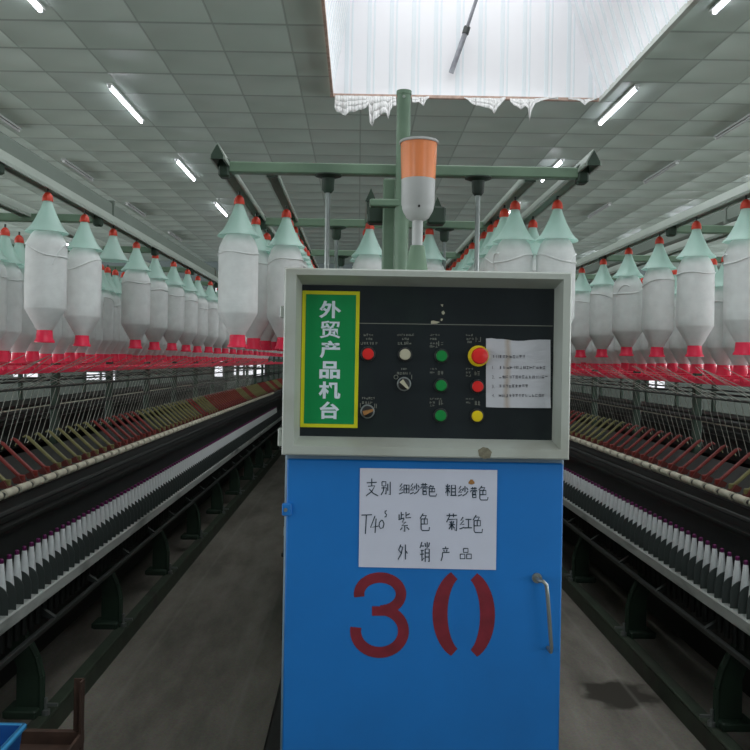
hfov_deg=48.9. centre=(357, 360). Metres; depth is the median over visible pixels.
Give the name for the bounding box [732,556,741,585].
yarn cop
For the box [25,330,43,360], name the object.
roving bobbin
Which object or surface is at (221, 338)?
roving bobbin
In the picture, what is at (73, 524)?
yarn cop
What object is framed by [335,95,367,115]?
plastic film
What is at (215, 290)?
window
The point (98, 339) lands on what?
roving bobbin
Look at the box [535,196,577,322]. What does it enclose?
roving bobbin
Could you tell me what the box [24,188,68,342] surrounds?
roving bobbin
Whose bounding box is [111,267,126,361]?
roving bobbin
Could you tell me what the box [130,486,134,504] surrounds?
yarn cop
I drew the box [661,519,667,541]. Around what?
yarn cop
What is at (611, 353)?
roving bobbin
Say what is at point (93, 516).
yarn cop
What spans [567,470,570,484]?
yarn cop
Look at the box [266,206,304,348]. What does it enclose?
roving bobbin
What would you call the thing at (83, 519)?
yarn cop
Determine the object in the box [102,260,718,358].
wall
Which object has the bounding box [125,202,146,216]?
fluorescent light
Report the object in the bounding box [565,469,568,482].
yarn cop
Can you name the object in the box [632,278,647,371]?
roving bobbin
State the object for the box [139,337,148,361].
roving bobbin
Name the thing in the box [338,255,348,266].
socket
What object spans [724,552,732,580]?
yarn cop
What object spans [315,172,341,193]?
socket
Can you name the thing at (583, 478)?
yarn cop
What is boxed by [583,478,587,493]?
yarn cop
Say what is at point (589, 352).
roving bobbin
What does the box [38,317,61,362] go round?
roving bobbin
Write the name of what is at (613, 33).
skylight
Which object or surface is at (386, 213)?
frame
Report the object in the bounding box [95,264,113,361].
roving bobbin
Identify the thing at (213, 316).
roving bobbin
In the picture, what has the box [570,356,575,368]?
roving bobbin
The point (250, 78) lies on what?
ceiling
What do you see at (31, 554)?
yarn cop
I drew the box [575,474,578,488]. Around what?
yarn cop
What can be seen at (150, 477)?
yarn cop
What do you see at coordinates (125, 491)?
yarn cop
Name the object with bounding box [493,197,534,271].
roving bobbin
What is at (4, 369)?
tray
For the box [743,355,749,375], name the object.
roving bobbin
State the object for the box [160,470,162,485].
yarn cop
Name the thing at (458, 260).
roving bobbin
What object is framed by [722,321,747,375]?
roving bobbin
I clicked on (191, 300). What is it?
roving bobbin
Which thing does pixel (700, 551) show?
yarn cop
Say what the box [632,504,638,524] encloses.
yarn cop
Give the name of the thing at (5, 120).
fluorescent light
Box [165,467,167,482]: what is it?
yarn cop
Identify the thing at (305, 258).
roving bobbin
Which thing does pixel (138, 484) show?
yarn cop
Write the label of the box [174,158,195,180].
fluorescent light
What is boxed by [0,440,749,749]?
floor
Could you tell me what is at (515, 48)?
skylight
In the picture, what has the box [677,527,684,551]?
yarn cop
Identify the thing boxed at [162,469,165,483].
yarn cop
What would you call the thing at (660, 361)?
roving bobbin
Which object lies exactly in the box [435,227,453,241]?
socket
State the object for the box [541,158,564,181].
fluorescent light
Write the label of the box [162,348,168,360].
roving bobbin
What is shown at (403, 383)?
switch
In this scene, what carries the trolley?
on the floor
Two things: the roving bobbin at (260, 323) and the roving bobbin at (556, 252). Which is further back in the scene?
the roving bobbin at (260, 323)
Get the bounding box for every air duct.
[0,131,217,277]
[575,198,749,279]
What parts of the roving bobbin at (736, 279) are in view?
hanger knob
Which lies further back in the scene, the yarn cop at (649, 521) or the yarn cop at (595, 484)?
the yarn cop at (595, 484)
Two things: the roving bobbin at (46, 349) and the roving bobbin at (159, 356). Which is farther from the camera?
the roving bobbin at (159, 356)
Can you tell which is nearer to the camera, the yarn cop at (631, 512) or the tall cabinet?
the tall cabinet
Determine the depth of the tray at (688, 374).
5.94 m
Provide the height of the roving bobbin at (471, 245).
0.594 m
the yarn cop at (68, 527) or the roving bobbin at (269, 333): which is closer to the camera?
the yarn cop at (68, 527)
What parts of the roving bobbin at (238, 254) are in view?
hanger knob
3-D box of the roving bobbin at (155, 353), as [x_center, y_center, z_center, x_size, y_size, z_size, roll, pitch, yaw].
[-1.529,-0.291,6.185,0.161,0.594,0.161,1,0,31]
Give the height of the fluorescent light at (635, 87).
0.051 m
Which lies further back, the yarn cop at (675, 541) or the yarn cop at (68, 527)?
the yarn cop at (675, 541)
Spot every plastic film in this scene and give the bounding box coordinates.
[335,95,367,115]
[368,96,395,126]
[412,96,428,105]
[464,97,505,113]
[510,96,558,120]
[568,98,596,104]
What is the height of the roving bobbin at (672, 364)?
0.594 m
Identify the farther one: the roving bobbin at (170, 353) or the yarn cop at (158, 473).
the roving bobbin at (170, 353)
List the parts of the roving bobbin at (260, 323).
hanger knob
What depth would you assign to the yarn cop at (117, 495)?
4.49 m
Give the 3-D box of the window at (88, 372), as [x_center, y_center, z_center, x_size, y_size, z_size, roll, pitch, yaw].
[-7.150,-0.050,22.970,0.900,1.250,0.060,1,0,0]
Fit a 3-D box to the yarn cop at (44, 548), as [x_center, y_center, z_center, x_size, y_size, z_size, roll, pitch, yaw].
[-1.310,0.824,3.445,0.039,0.197,0.038,1,0,0]
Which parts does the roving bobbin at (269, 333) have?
hanger knob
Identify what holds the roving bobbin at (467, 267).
hanging from the frame at (386, 213)
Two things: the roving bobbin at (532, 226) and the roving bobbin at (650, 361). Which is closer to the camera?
the roving bobbin at (532, 226)
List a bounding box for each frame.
[0,361,223,437]
[210,89,600,749]
[570,370,749,449]
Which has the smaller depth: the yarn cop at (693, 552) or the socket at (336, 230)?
the yarn cop at (693, 552)
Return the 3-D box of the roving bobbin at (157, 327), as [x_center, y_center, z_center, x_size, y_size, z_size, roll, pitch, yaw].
[-1.209,-0.362,4.905,0.161,0.594,0.161,1,0,15]
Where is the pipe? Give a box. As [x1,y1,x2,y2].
[449,0,477,73]
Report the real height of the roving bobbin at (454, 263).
0.594 m
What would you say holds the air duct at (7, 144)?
hanging from the ceiling
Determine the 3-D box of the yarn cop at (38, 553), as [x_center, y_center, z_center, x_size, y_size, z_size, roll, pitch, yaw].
[-1.310,0.824,3.375,0.039,0.197,0.038,1,0,0]
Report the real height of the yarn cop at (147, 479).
0.197 m
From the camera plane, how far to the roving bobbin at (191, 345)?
7.29 m
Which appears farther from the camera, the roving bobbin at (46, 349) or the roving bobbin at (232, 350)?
the roving bobbin at (232, 350)
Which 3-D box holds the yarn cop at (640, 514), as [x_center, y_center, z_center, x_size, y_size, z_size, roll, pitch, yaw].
[1.505,0.873,4.395,0.039,0.197,0.038,1,0,0]
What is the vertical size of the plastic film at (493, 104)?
0.181 m
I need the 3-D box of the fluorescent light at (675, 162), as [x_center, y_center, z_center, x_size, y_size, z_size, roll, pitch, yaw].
[4.176,-2.600,11.400,0.060,0.051,1.240,1,0,0]
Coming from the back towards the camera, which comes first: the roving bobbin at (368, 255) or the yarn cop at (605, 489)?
the yarn cop at (605, 489)
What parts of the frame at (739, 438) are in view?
creel post, creel post, creel post, creel post, rod, creel post, creel post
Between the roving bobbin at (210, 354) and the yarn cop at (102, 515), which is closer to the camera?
the yarn cop at (102, 515)
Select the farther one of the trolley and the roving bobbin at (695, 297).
the roving bobbin at (695, 297)
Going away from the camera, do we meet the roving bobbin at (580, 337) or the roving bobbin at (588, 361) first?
the roving bobbin at (580, 337)
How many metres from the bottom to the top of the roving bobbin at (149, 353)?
0.594 m
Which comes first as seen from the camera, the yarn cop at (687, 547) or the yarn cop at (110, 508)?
the yarn cop at (687, 547)
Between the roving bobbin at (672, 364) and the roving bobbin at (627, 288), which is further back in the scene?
the roving bobbin at (672, 364)
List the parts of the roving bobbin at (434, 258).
hanger knob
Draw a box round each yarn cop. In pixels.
[0,558,5,590]
[5,554,13,584]
[13,550,21,580]
[20,546,28,574]
[28,542,35,570]
[35,538,42,566]
[41,534,48,561]
[48,531,54,557]
[54,528,60,553]
[60,524,66,549]
[65,521,71,545]
[71,518,76,541]
[76,516,82,539]
[81,513,86,535]
[86,510,91,532]
[91,508,96,529]
[95,505,100,526]
[100,503,104,523]
[104,500,108,520]
[108,498,112,517]
[112,496,116,515]
[116,494,120,513]
[120,492,124,511]
[123,490,127,508]
[127,488,131,506]
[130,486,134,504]
[134,484,137,501]
[137,483,140,499]
[140,481,143,497]
[143,479,146,495]
[146,478,149,494]
[149,476,152,492]
[152,475,155,490]
[154,473,157,488]
[157,472,160,487]
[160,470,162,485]
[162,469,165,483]
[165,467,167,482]
[167,466,170,481]
[169,465,172,479]
[172,464,174,477]
[174,462,176,476]
[176,461,178,474]
[563,467,565,480]
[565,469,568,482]
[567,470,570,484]
[570,471,573,485]
[572,472,575,487]
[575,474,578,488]
[578,475,581,489]
[580,477,584,492]
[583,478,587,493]
[586,480,590,495]
[589,481,593,497]
[592,483,596,499]
[595,485,599,501]
[599,486,603,502]
[602,488,606,505]
[605,490,610,507]
[609,492,613,509]
[613,494,617,511]
[616,495,621,514]
[620,497,625,516]
[624,500,629,518]
[628,502,633,521]
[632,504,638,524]
[637,506,642,526]
[641,509,647,529]
[646,511,652,531]
[651,513,656,534]
[656,516,662,537]
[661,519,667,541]
[666,522,672,544]
[672,524,678,547]
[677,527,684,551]
[683,530,690,555]
[689,534,697,559]
[696,537,703,562]
[702,540,710,567]
[709,544,717,571]
[716,548,725,576]
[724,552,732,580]
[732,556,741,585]
[740,560,749,590]
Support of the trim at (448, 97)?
attached to the ceiling
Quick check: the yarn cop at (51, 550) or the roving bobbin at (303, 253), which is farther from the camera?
the roving bobbin at (303, 253)
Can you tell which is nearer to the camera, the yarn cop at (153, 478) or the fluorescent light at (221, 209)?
the yarn cop at (153, 478)
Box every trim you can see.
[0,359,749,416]
[321,0,598,101]
[325,0,349,91]
[599,0,699,102]
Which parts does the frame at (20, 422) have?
creel post, creel post, rod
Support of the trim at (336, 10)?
attached to the ceiling
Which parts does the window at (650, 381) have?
pane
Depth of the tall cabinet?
1.75 m
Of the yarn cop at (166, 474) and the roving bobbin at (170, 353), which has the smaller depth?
the yarn cop at (166, 474)
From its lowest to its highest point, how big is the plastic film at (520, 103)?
0.257 m
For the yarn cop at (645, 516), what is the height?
0.197 m
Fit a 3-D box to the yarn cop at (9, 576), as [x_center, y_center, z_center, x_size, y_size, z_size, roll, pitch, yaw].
[-1.310,0.824,3.095,0.039,0.197,0.038,1,0,0]
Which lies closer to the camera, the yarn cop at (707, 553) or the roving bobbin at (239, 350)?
the yarn cop at (707, 553)
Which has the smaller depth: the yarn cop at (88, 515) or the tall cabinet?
the tall cabinet
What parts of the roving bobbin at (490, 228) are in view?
hanger knob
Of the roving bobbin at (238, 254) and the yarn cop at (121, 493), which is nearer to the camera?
the roving bobbin at (238, 254)
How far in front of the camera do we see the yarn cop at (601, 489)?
5.09 m
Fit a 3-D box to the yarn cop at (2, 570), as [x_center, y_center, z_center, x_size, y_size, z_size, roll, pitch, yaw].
[-1.310,0.824,3.025,0.039,0.197,0.038,1,0,0]
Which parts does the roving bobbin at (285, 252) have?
hanger knob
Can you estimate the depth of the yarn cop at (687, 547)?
3.75 m
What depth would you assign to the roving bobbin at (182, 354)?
7.13 m
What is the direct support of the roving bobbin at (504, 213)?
hanging from the frame at (386, 213)
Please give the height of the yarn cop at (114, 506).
0.197 m
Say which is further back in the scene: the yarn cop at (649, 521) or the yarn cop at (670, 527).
the yarn cop at (649, 521)
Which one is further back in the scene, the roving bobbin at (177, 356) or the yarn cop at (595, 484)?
the roving bobbin at (177, 356)
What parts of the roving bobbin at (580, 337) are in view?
hanger knob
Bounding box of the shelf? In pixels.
[19,744,69,749]
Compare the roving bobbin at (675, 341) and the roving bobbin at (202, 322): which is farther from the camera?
the roving bobbin at (202, 322)
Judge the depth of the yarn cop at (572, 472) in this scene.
5.79 m
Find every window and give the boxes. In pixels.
[11,373,39,377]
[86,370,116,381]
[214,287,224,377]
[232,365,265,376]
[649,380,666,389]
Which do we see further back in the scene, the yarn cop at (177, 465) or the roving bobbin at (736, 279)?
the yarn cop at (177, 465)
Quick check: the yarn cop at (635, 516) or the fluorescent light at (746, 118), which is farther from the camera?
the fluorescent light at (746, 118)
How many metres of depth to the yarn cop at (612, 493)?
4.88 m
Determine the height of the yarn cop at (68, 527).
0.197 m
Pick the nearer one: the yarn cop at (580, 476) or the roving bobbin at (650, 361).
the roving bobbin at (650, 361)
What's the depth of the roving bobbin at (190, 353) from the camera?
7.46 m
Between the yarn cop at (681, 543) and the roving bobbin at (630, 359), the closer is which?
the yarn cop at (681, 543)
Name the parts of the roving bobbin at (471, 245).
hanger knob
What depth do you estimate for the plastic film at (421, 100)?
8.32 m
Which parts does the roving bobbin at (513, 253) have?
hanger knob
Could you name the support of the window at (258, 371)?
in the wall
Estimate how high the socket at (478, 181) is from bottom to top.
0.060 m
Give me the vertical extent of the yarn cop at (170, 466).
0.197 m
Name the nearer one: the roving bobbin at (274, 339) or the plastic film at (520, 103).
the roving bobbin at (274, 339)
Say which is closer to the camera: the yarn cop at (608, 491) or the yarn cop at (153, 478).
the yarn cop at (608, 491)
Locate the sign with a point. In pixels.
(330, 319)
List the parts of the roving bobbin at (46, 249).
hanger knob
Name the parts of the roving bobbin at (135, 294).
hanger knob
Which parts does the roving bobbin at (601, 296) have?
hanger knob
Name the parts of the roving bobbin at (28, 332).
hanger knob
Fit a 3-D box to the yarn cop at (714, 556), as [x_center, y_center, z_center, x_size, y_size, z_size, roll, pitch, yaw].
[1.505,0.873,3.485,0.039,0.197,0.038,1,0,0]
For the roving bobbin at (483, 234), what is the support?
hanging from the frame at (386, 213)
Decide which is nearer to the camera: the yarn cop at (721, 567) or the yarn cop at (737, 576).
the yarn cop at (737, 576)
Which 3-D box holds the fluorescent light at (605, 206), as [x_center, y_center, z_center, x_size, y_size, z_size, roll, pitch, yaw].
[4.176,-2.600,14.300,0.060,0.051,1.240,1,0,0]
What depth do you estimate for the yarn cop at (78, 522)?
3.86 m
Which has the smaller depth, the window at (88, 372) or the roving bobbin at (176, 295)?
the roving bobbin at (176, 295)
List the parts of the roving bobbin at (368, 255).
hanger knob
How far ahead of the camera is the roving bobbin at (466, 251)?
4.50 m
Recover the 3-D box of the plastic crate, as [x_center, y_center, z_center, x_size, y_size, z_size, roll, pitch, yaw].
[-0.992,0.977,1.620,0.380,0.210,0.760,1,0,0]
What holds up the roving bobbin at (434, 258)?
hanging from the frame at (386, 213)
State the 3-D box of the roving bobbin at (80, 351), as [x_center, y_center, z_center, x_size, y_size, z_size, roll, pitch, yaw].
[-1.528,-0.295,4.550,0.161,0.594,0.161,1,0,-3]
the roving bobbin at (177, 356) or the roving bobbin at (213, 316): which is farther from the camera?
the roving bobbin at (177, 356)
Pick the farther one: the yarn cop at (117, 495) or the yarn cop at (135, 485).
the yarn cop at (135, 485)
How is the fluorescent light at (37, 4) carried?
attached to the ceiling
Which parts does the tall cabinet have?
cabinet door, control panel, handle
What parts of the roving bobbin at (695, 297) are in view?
hanger knob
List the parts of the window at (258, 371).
pane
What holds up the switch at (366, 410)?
attached to the tall cabinet
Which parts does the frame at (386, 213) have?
creel rail, plate, creel rail, support rod, support rod, creel rail, arm, post, post, support rod, support rod, creel rail, creel rail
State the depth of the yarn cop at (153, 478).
5.26 m
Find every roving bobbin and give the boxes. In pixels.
[0,224,23,361]
[0,249,8,339]
[10,232,35,362]
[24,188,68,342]
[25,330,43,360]
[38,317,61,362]
[52,314,73,362]
[64,211,102,346]
[64,334,78,361]
[75,327,94,360]
[82,286,104,362]
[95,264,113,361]
[104,265,120,361]
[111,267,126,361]
[119,271,129,360]
[121,239,150,348]
[127,349,135,361]
[132,334,145,361]
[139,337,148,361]
[145,255,168,349]
[145,350,154,361]
[152,336,163,361]
[157,338,166,360]
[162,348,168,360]
[163,259,185,350]
[163,342,177,361]
[171,340,180,360]
[175,344,181,360]
[179,267,198,351]
[180,352,185,360]
[184,343,192,360]
[185,348,192,361]
[191,353,196,361]
[192,274,207,352]
[195,344,203,360]
[198,346,204,361]
[203,279,218,352]
[204,347,213,361]
[213,288,225,353]
[217,191,259,347]
[221,329,229,353]
[229,347,236,353]
[236,335,246,354]
[243,348,248,354]
[245,213,270,348]
[257,230,274,350]
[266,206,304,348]
[271,334,280,350]
[279,219,306,349]
[294,227,310,267]
[350,229,365,261]
[351,223,381,268]
[423,228,445,269]
[451,259,456,270]
[454,258,460,270]
[456,251,463,270]
[458,240,474,270]
[458,246,468,269]
[463,251,473,270]
[466,230,486,270]
[473,221,493,270]
[479,216,498,270]
[484,205,508,270]
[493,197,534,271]
[528,216,540,271]
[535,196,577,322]
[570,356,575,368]
[571,265,591,357]
[571,344,583,369]
[575,349,586,368]
[584,350,592,369]
[586,340,598,369]
[589,256,614,356]
[592,341,605,369]
[603,357,612,370]
[607,336,622,370]
[612,245,643,355]
[614,338,628,369]
[625,356,636,370]
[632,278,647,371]
[639,332,657,371]
[641,233,676,356]
[648,343,666,371]
[663,270,677,371]
[669,286,689,372]
[676,217,715,356]
[682,337,704,373]
[701,258,717,372]
[707,257,731,374]
[722,195,749,354]
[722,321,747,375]
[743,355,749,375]
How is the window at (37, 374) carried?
in the wall
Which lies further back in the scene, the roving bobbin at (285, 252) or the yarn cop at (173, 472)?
the yarn cop at (173, 472)
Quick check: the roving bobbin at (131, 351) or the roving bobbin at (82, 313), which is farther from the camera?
the roving bobbin at (131, 351)
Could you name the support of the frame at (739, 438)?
on the floor
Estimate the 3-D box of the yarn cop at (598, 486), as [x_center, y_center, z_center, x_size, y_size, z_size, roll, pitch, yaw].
[1.505,0.873,5.165,0.039,0.197,0.038,1,0,0]
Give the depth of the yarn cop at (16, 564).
3.15 m
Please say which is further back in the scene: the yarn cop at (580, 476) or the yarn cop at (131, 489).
the yarn cop at (580, 476)
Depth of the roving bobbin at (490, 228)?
3.73 m
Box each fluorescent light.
[0,114,21,131]
[28,0,45,12]
[61,158,93,181]
[106,83,144,123]
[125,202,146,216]
[167,231,182,241]
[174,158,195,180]
[214,202,227,216]
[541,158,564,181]
[587,203,611,217]
[597,84,640,125]
[643,160,679,183]
[709,0,729,14]
[714,113,749,139]
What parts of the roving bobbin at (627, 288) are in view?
hanger knob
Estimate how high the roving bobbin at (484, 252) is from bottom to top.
0.594 m
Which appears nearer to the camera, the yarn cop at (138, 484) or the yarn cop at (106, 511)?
the yarn cop at (106, 511)
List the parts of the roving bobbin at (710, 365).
hanger knob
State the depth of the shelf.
2.32 m
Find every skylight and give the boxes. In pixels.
[333,0,598,97]
[571,0,688,96]
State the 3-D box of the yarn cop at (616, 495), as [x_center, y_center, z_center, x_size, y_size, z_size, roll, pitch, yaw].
[1.505,0.873,4.815,0.039,0.197,0.038,1,0,0]
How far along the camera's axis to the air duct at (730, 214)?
8.12 m
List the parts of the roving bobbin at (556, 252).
hanger knob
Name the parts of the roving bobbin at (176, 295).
hanger knob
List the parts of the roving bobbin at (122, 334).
hanger knob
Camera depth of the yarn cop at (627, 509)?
4.60 m
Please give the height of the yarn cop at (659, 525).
0.197 m
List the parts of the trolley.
post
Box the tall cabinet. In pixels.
[278,268,571,749]
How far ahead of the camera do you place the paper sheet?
1.75 m
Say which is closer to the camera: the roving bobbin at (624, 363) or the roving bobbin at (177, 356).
the roving bobbin at (624, 363)
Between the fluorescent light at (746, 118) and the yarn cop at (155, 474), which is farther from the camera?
the fluorescent light at (746, 118)
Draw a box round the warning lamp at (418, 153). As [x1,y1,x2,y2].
[399,136,438,269]
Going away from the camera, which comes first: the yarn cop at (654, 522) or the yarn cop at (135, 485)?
the yarn cop at (654, 522)
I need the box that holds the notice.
[486,338,550,407]
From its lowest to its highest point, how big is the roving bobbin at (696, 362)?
0.594 m
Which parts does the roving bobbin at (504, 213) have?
hanger knob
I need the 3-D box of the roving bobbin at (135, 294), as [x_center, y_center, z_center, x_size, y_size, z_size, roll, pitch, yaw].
[-1.206,-0.364,4.477,0.161,0.594,0.161,1,0,14]
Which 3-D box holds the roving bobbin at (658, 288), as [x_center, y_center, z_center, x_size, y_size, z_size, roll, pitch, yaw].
[1.446,-0.316,3.970,0.161,0.594,0.161,1,0,-22]
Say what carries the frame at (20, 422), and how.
on the floor
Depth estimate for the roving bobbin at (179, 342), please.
6.81 m
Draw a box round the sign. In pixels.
[300,291,359,427]
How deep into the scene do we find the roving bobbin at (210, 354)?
8.44 m
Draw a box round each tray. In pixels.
[0,361,203,362]
[0,361,275,365]
[0,362,282,374]
[570,369,749,377]
[570,370,749,386]
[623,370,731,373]
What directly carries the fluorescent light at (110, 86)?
attached to the ceiling
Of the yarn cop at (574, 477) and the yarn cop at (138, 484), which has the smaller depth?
the yarn cop at (138, 484)
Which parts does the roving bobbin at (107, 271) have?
hanger knob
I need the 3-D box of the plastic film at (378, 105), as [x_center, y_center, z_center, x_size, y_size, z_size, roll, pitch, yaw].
[0.242,-2.523,8.324,0.290,0.312,0.050,1,0,0]
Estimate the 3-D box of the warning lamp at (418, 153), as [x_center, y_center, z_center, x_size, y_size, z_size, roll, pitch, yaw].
[0.139,-0.352,1.920,0.092,0.324,0.092,1,0,0]
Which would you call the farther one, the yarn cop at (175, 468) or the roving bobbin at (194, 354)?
the roving bobbin at (194, 354)
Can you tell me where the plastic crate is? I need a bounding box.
[0,722,26,749]
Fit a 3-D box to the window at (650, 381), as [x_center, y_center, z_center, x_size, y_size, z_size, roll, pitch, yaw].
[8.296,0.295,22.970,0.600,1.000,0.060,1,0,0]
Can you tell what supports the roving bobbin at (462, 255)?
hanging from the frame at (386, 213)
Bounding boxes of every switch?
[360,404,374,417]
[397,377,410,390]
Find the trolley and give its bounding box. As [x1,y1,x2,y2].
[19,678,84,749]
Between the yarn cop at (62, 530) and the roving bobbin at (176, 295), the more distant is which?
the roving bobbin at (176, 295)
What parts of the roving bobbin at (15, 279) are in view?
hanger knob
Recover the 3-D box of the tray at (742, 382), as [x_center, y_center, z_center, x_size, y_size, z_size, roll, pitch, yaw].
[1.764,0.097,11.009,0.088,0.038,19.018,1,0,0]
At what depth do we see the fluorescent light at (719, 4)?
6.11 m
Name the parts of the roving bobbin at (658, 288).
hanger knob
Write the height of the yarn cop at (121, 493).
0.197 m
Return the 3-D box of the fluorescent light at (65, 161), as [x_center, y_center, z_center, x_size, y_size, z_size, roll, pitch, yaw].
[-4.033,-2.743,11.900,0.060,0.051,1.240,1,0,0]
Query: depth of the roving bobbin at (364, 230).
3.90 m
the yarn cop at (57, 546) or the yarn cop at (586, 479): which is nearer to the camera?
the yarn cop at (57, 546)
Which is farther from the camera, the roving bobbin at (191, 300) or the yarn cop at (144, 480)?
the roving bobbin at (191, 300)
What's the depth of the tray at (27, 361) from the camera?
9.86 m
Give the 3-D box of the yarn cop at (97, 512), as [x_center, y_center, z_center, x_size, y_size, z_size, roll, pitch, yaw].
[-1.310,0.824,4.145,0.039,0.197,0.038,1,0,0]
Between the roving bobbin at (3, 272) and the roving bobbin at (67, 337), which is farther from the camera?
the roving bobbin at (67, 337)
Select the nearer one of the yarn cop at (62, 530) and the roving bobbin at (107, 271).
the yarn cop at (62, 530)
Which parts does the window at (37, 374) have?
pane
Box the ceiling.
[0,0,749,269]
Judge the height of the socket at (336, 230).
0.060 m
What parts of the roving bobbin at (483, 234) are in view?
hanger knob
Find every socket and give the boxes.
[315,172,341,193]
[330,226,345,239]
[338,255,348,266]
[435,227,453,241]
[465,175,491,195]
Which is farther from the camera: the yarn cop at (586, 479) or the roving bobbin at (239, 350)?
the roving bobbin at (239, 350)
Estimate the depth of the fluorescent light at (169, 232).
18.11 m
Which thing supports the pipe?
attached to the skylight at (515, 48)
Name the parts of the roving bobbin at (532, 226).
hanger knob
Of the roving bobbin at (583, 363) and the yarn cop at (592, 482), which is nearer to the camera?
the yarn cop at (592, 482)
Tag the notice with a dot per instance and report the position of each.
(518, 373)
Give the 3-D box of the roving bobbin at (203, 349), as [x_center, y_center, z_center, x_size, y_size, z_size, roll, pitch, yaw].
[-1.531,-0.293,7.986,0.161,0.594,0.161,1,0,-23]
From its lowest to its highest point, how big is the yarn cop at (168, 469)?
0.197 m
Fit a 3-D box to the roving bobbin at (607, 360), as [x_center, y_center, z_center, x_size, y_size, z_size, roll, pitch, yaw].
[1.769,-0.230,5.765,0.161,0.594,0.161,1,0,21]
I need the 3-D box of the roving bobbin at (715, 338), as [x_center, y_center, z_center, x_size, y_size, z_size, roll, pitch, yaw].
[1.769,-0.230,3.980,0.161,0.594,0.161,1,0,-18]
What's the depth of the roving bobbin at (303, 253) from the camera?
3.63 m
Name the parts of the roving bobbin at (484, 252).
hanger knob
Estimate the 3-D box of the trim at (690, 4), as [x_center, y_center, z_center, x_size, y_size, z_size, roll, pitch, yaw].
[2.465,-2.650,2.585,0.044,0.055,11.570,1,0,0]
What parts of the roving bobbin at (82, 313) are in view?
hanger knob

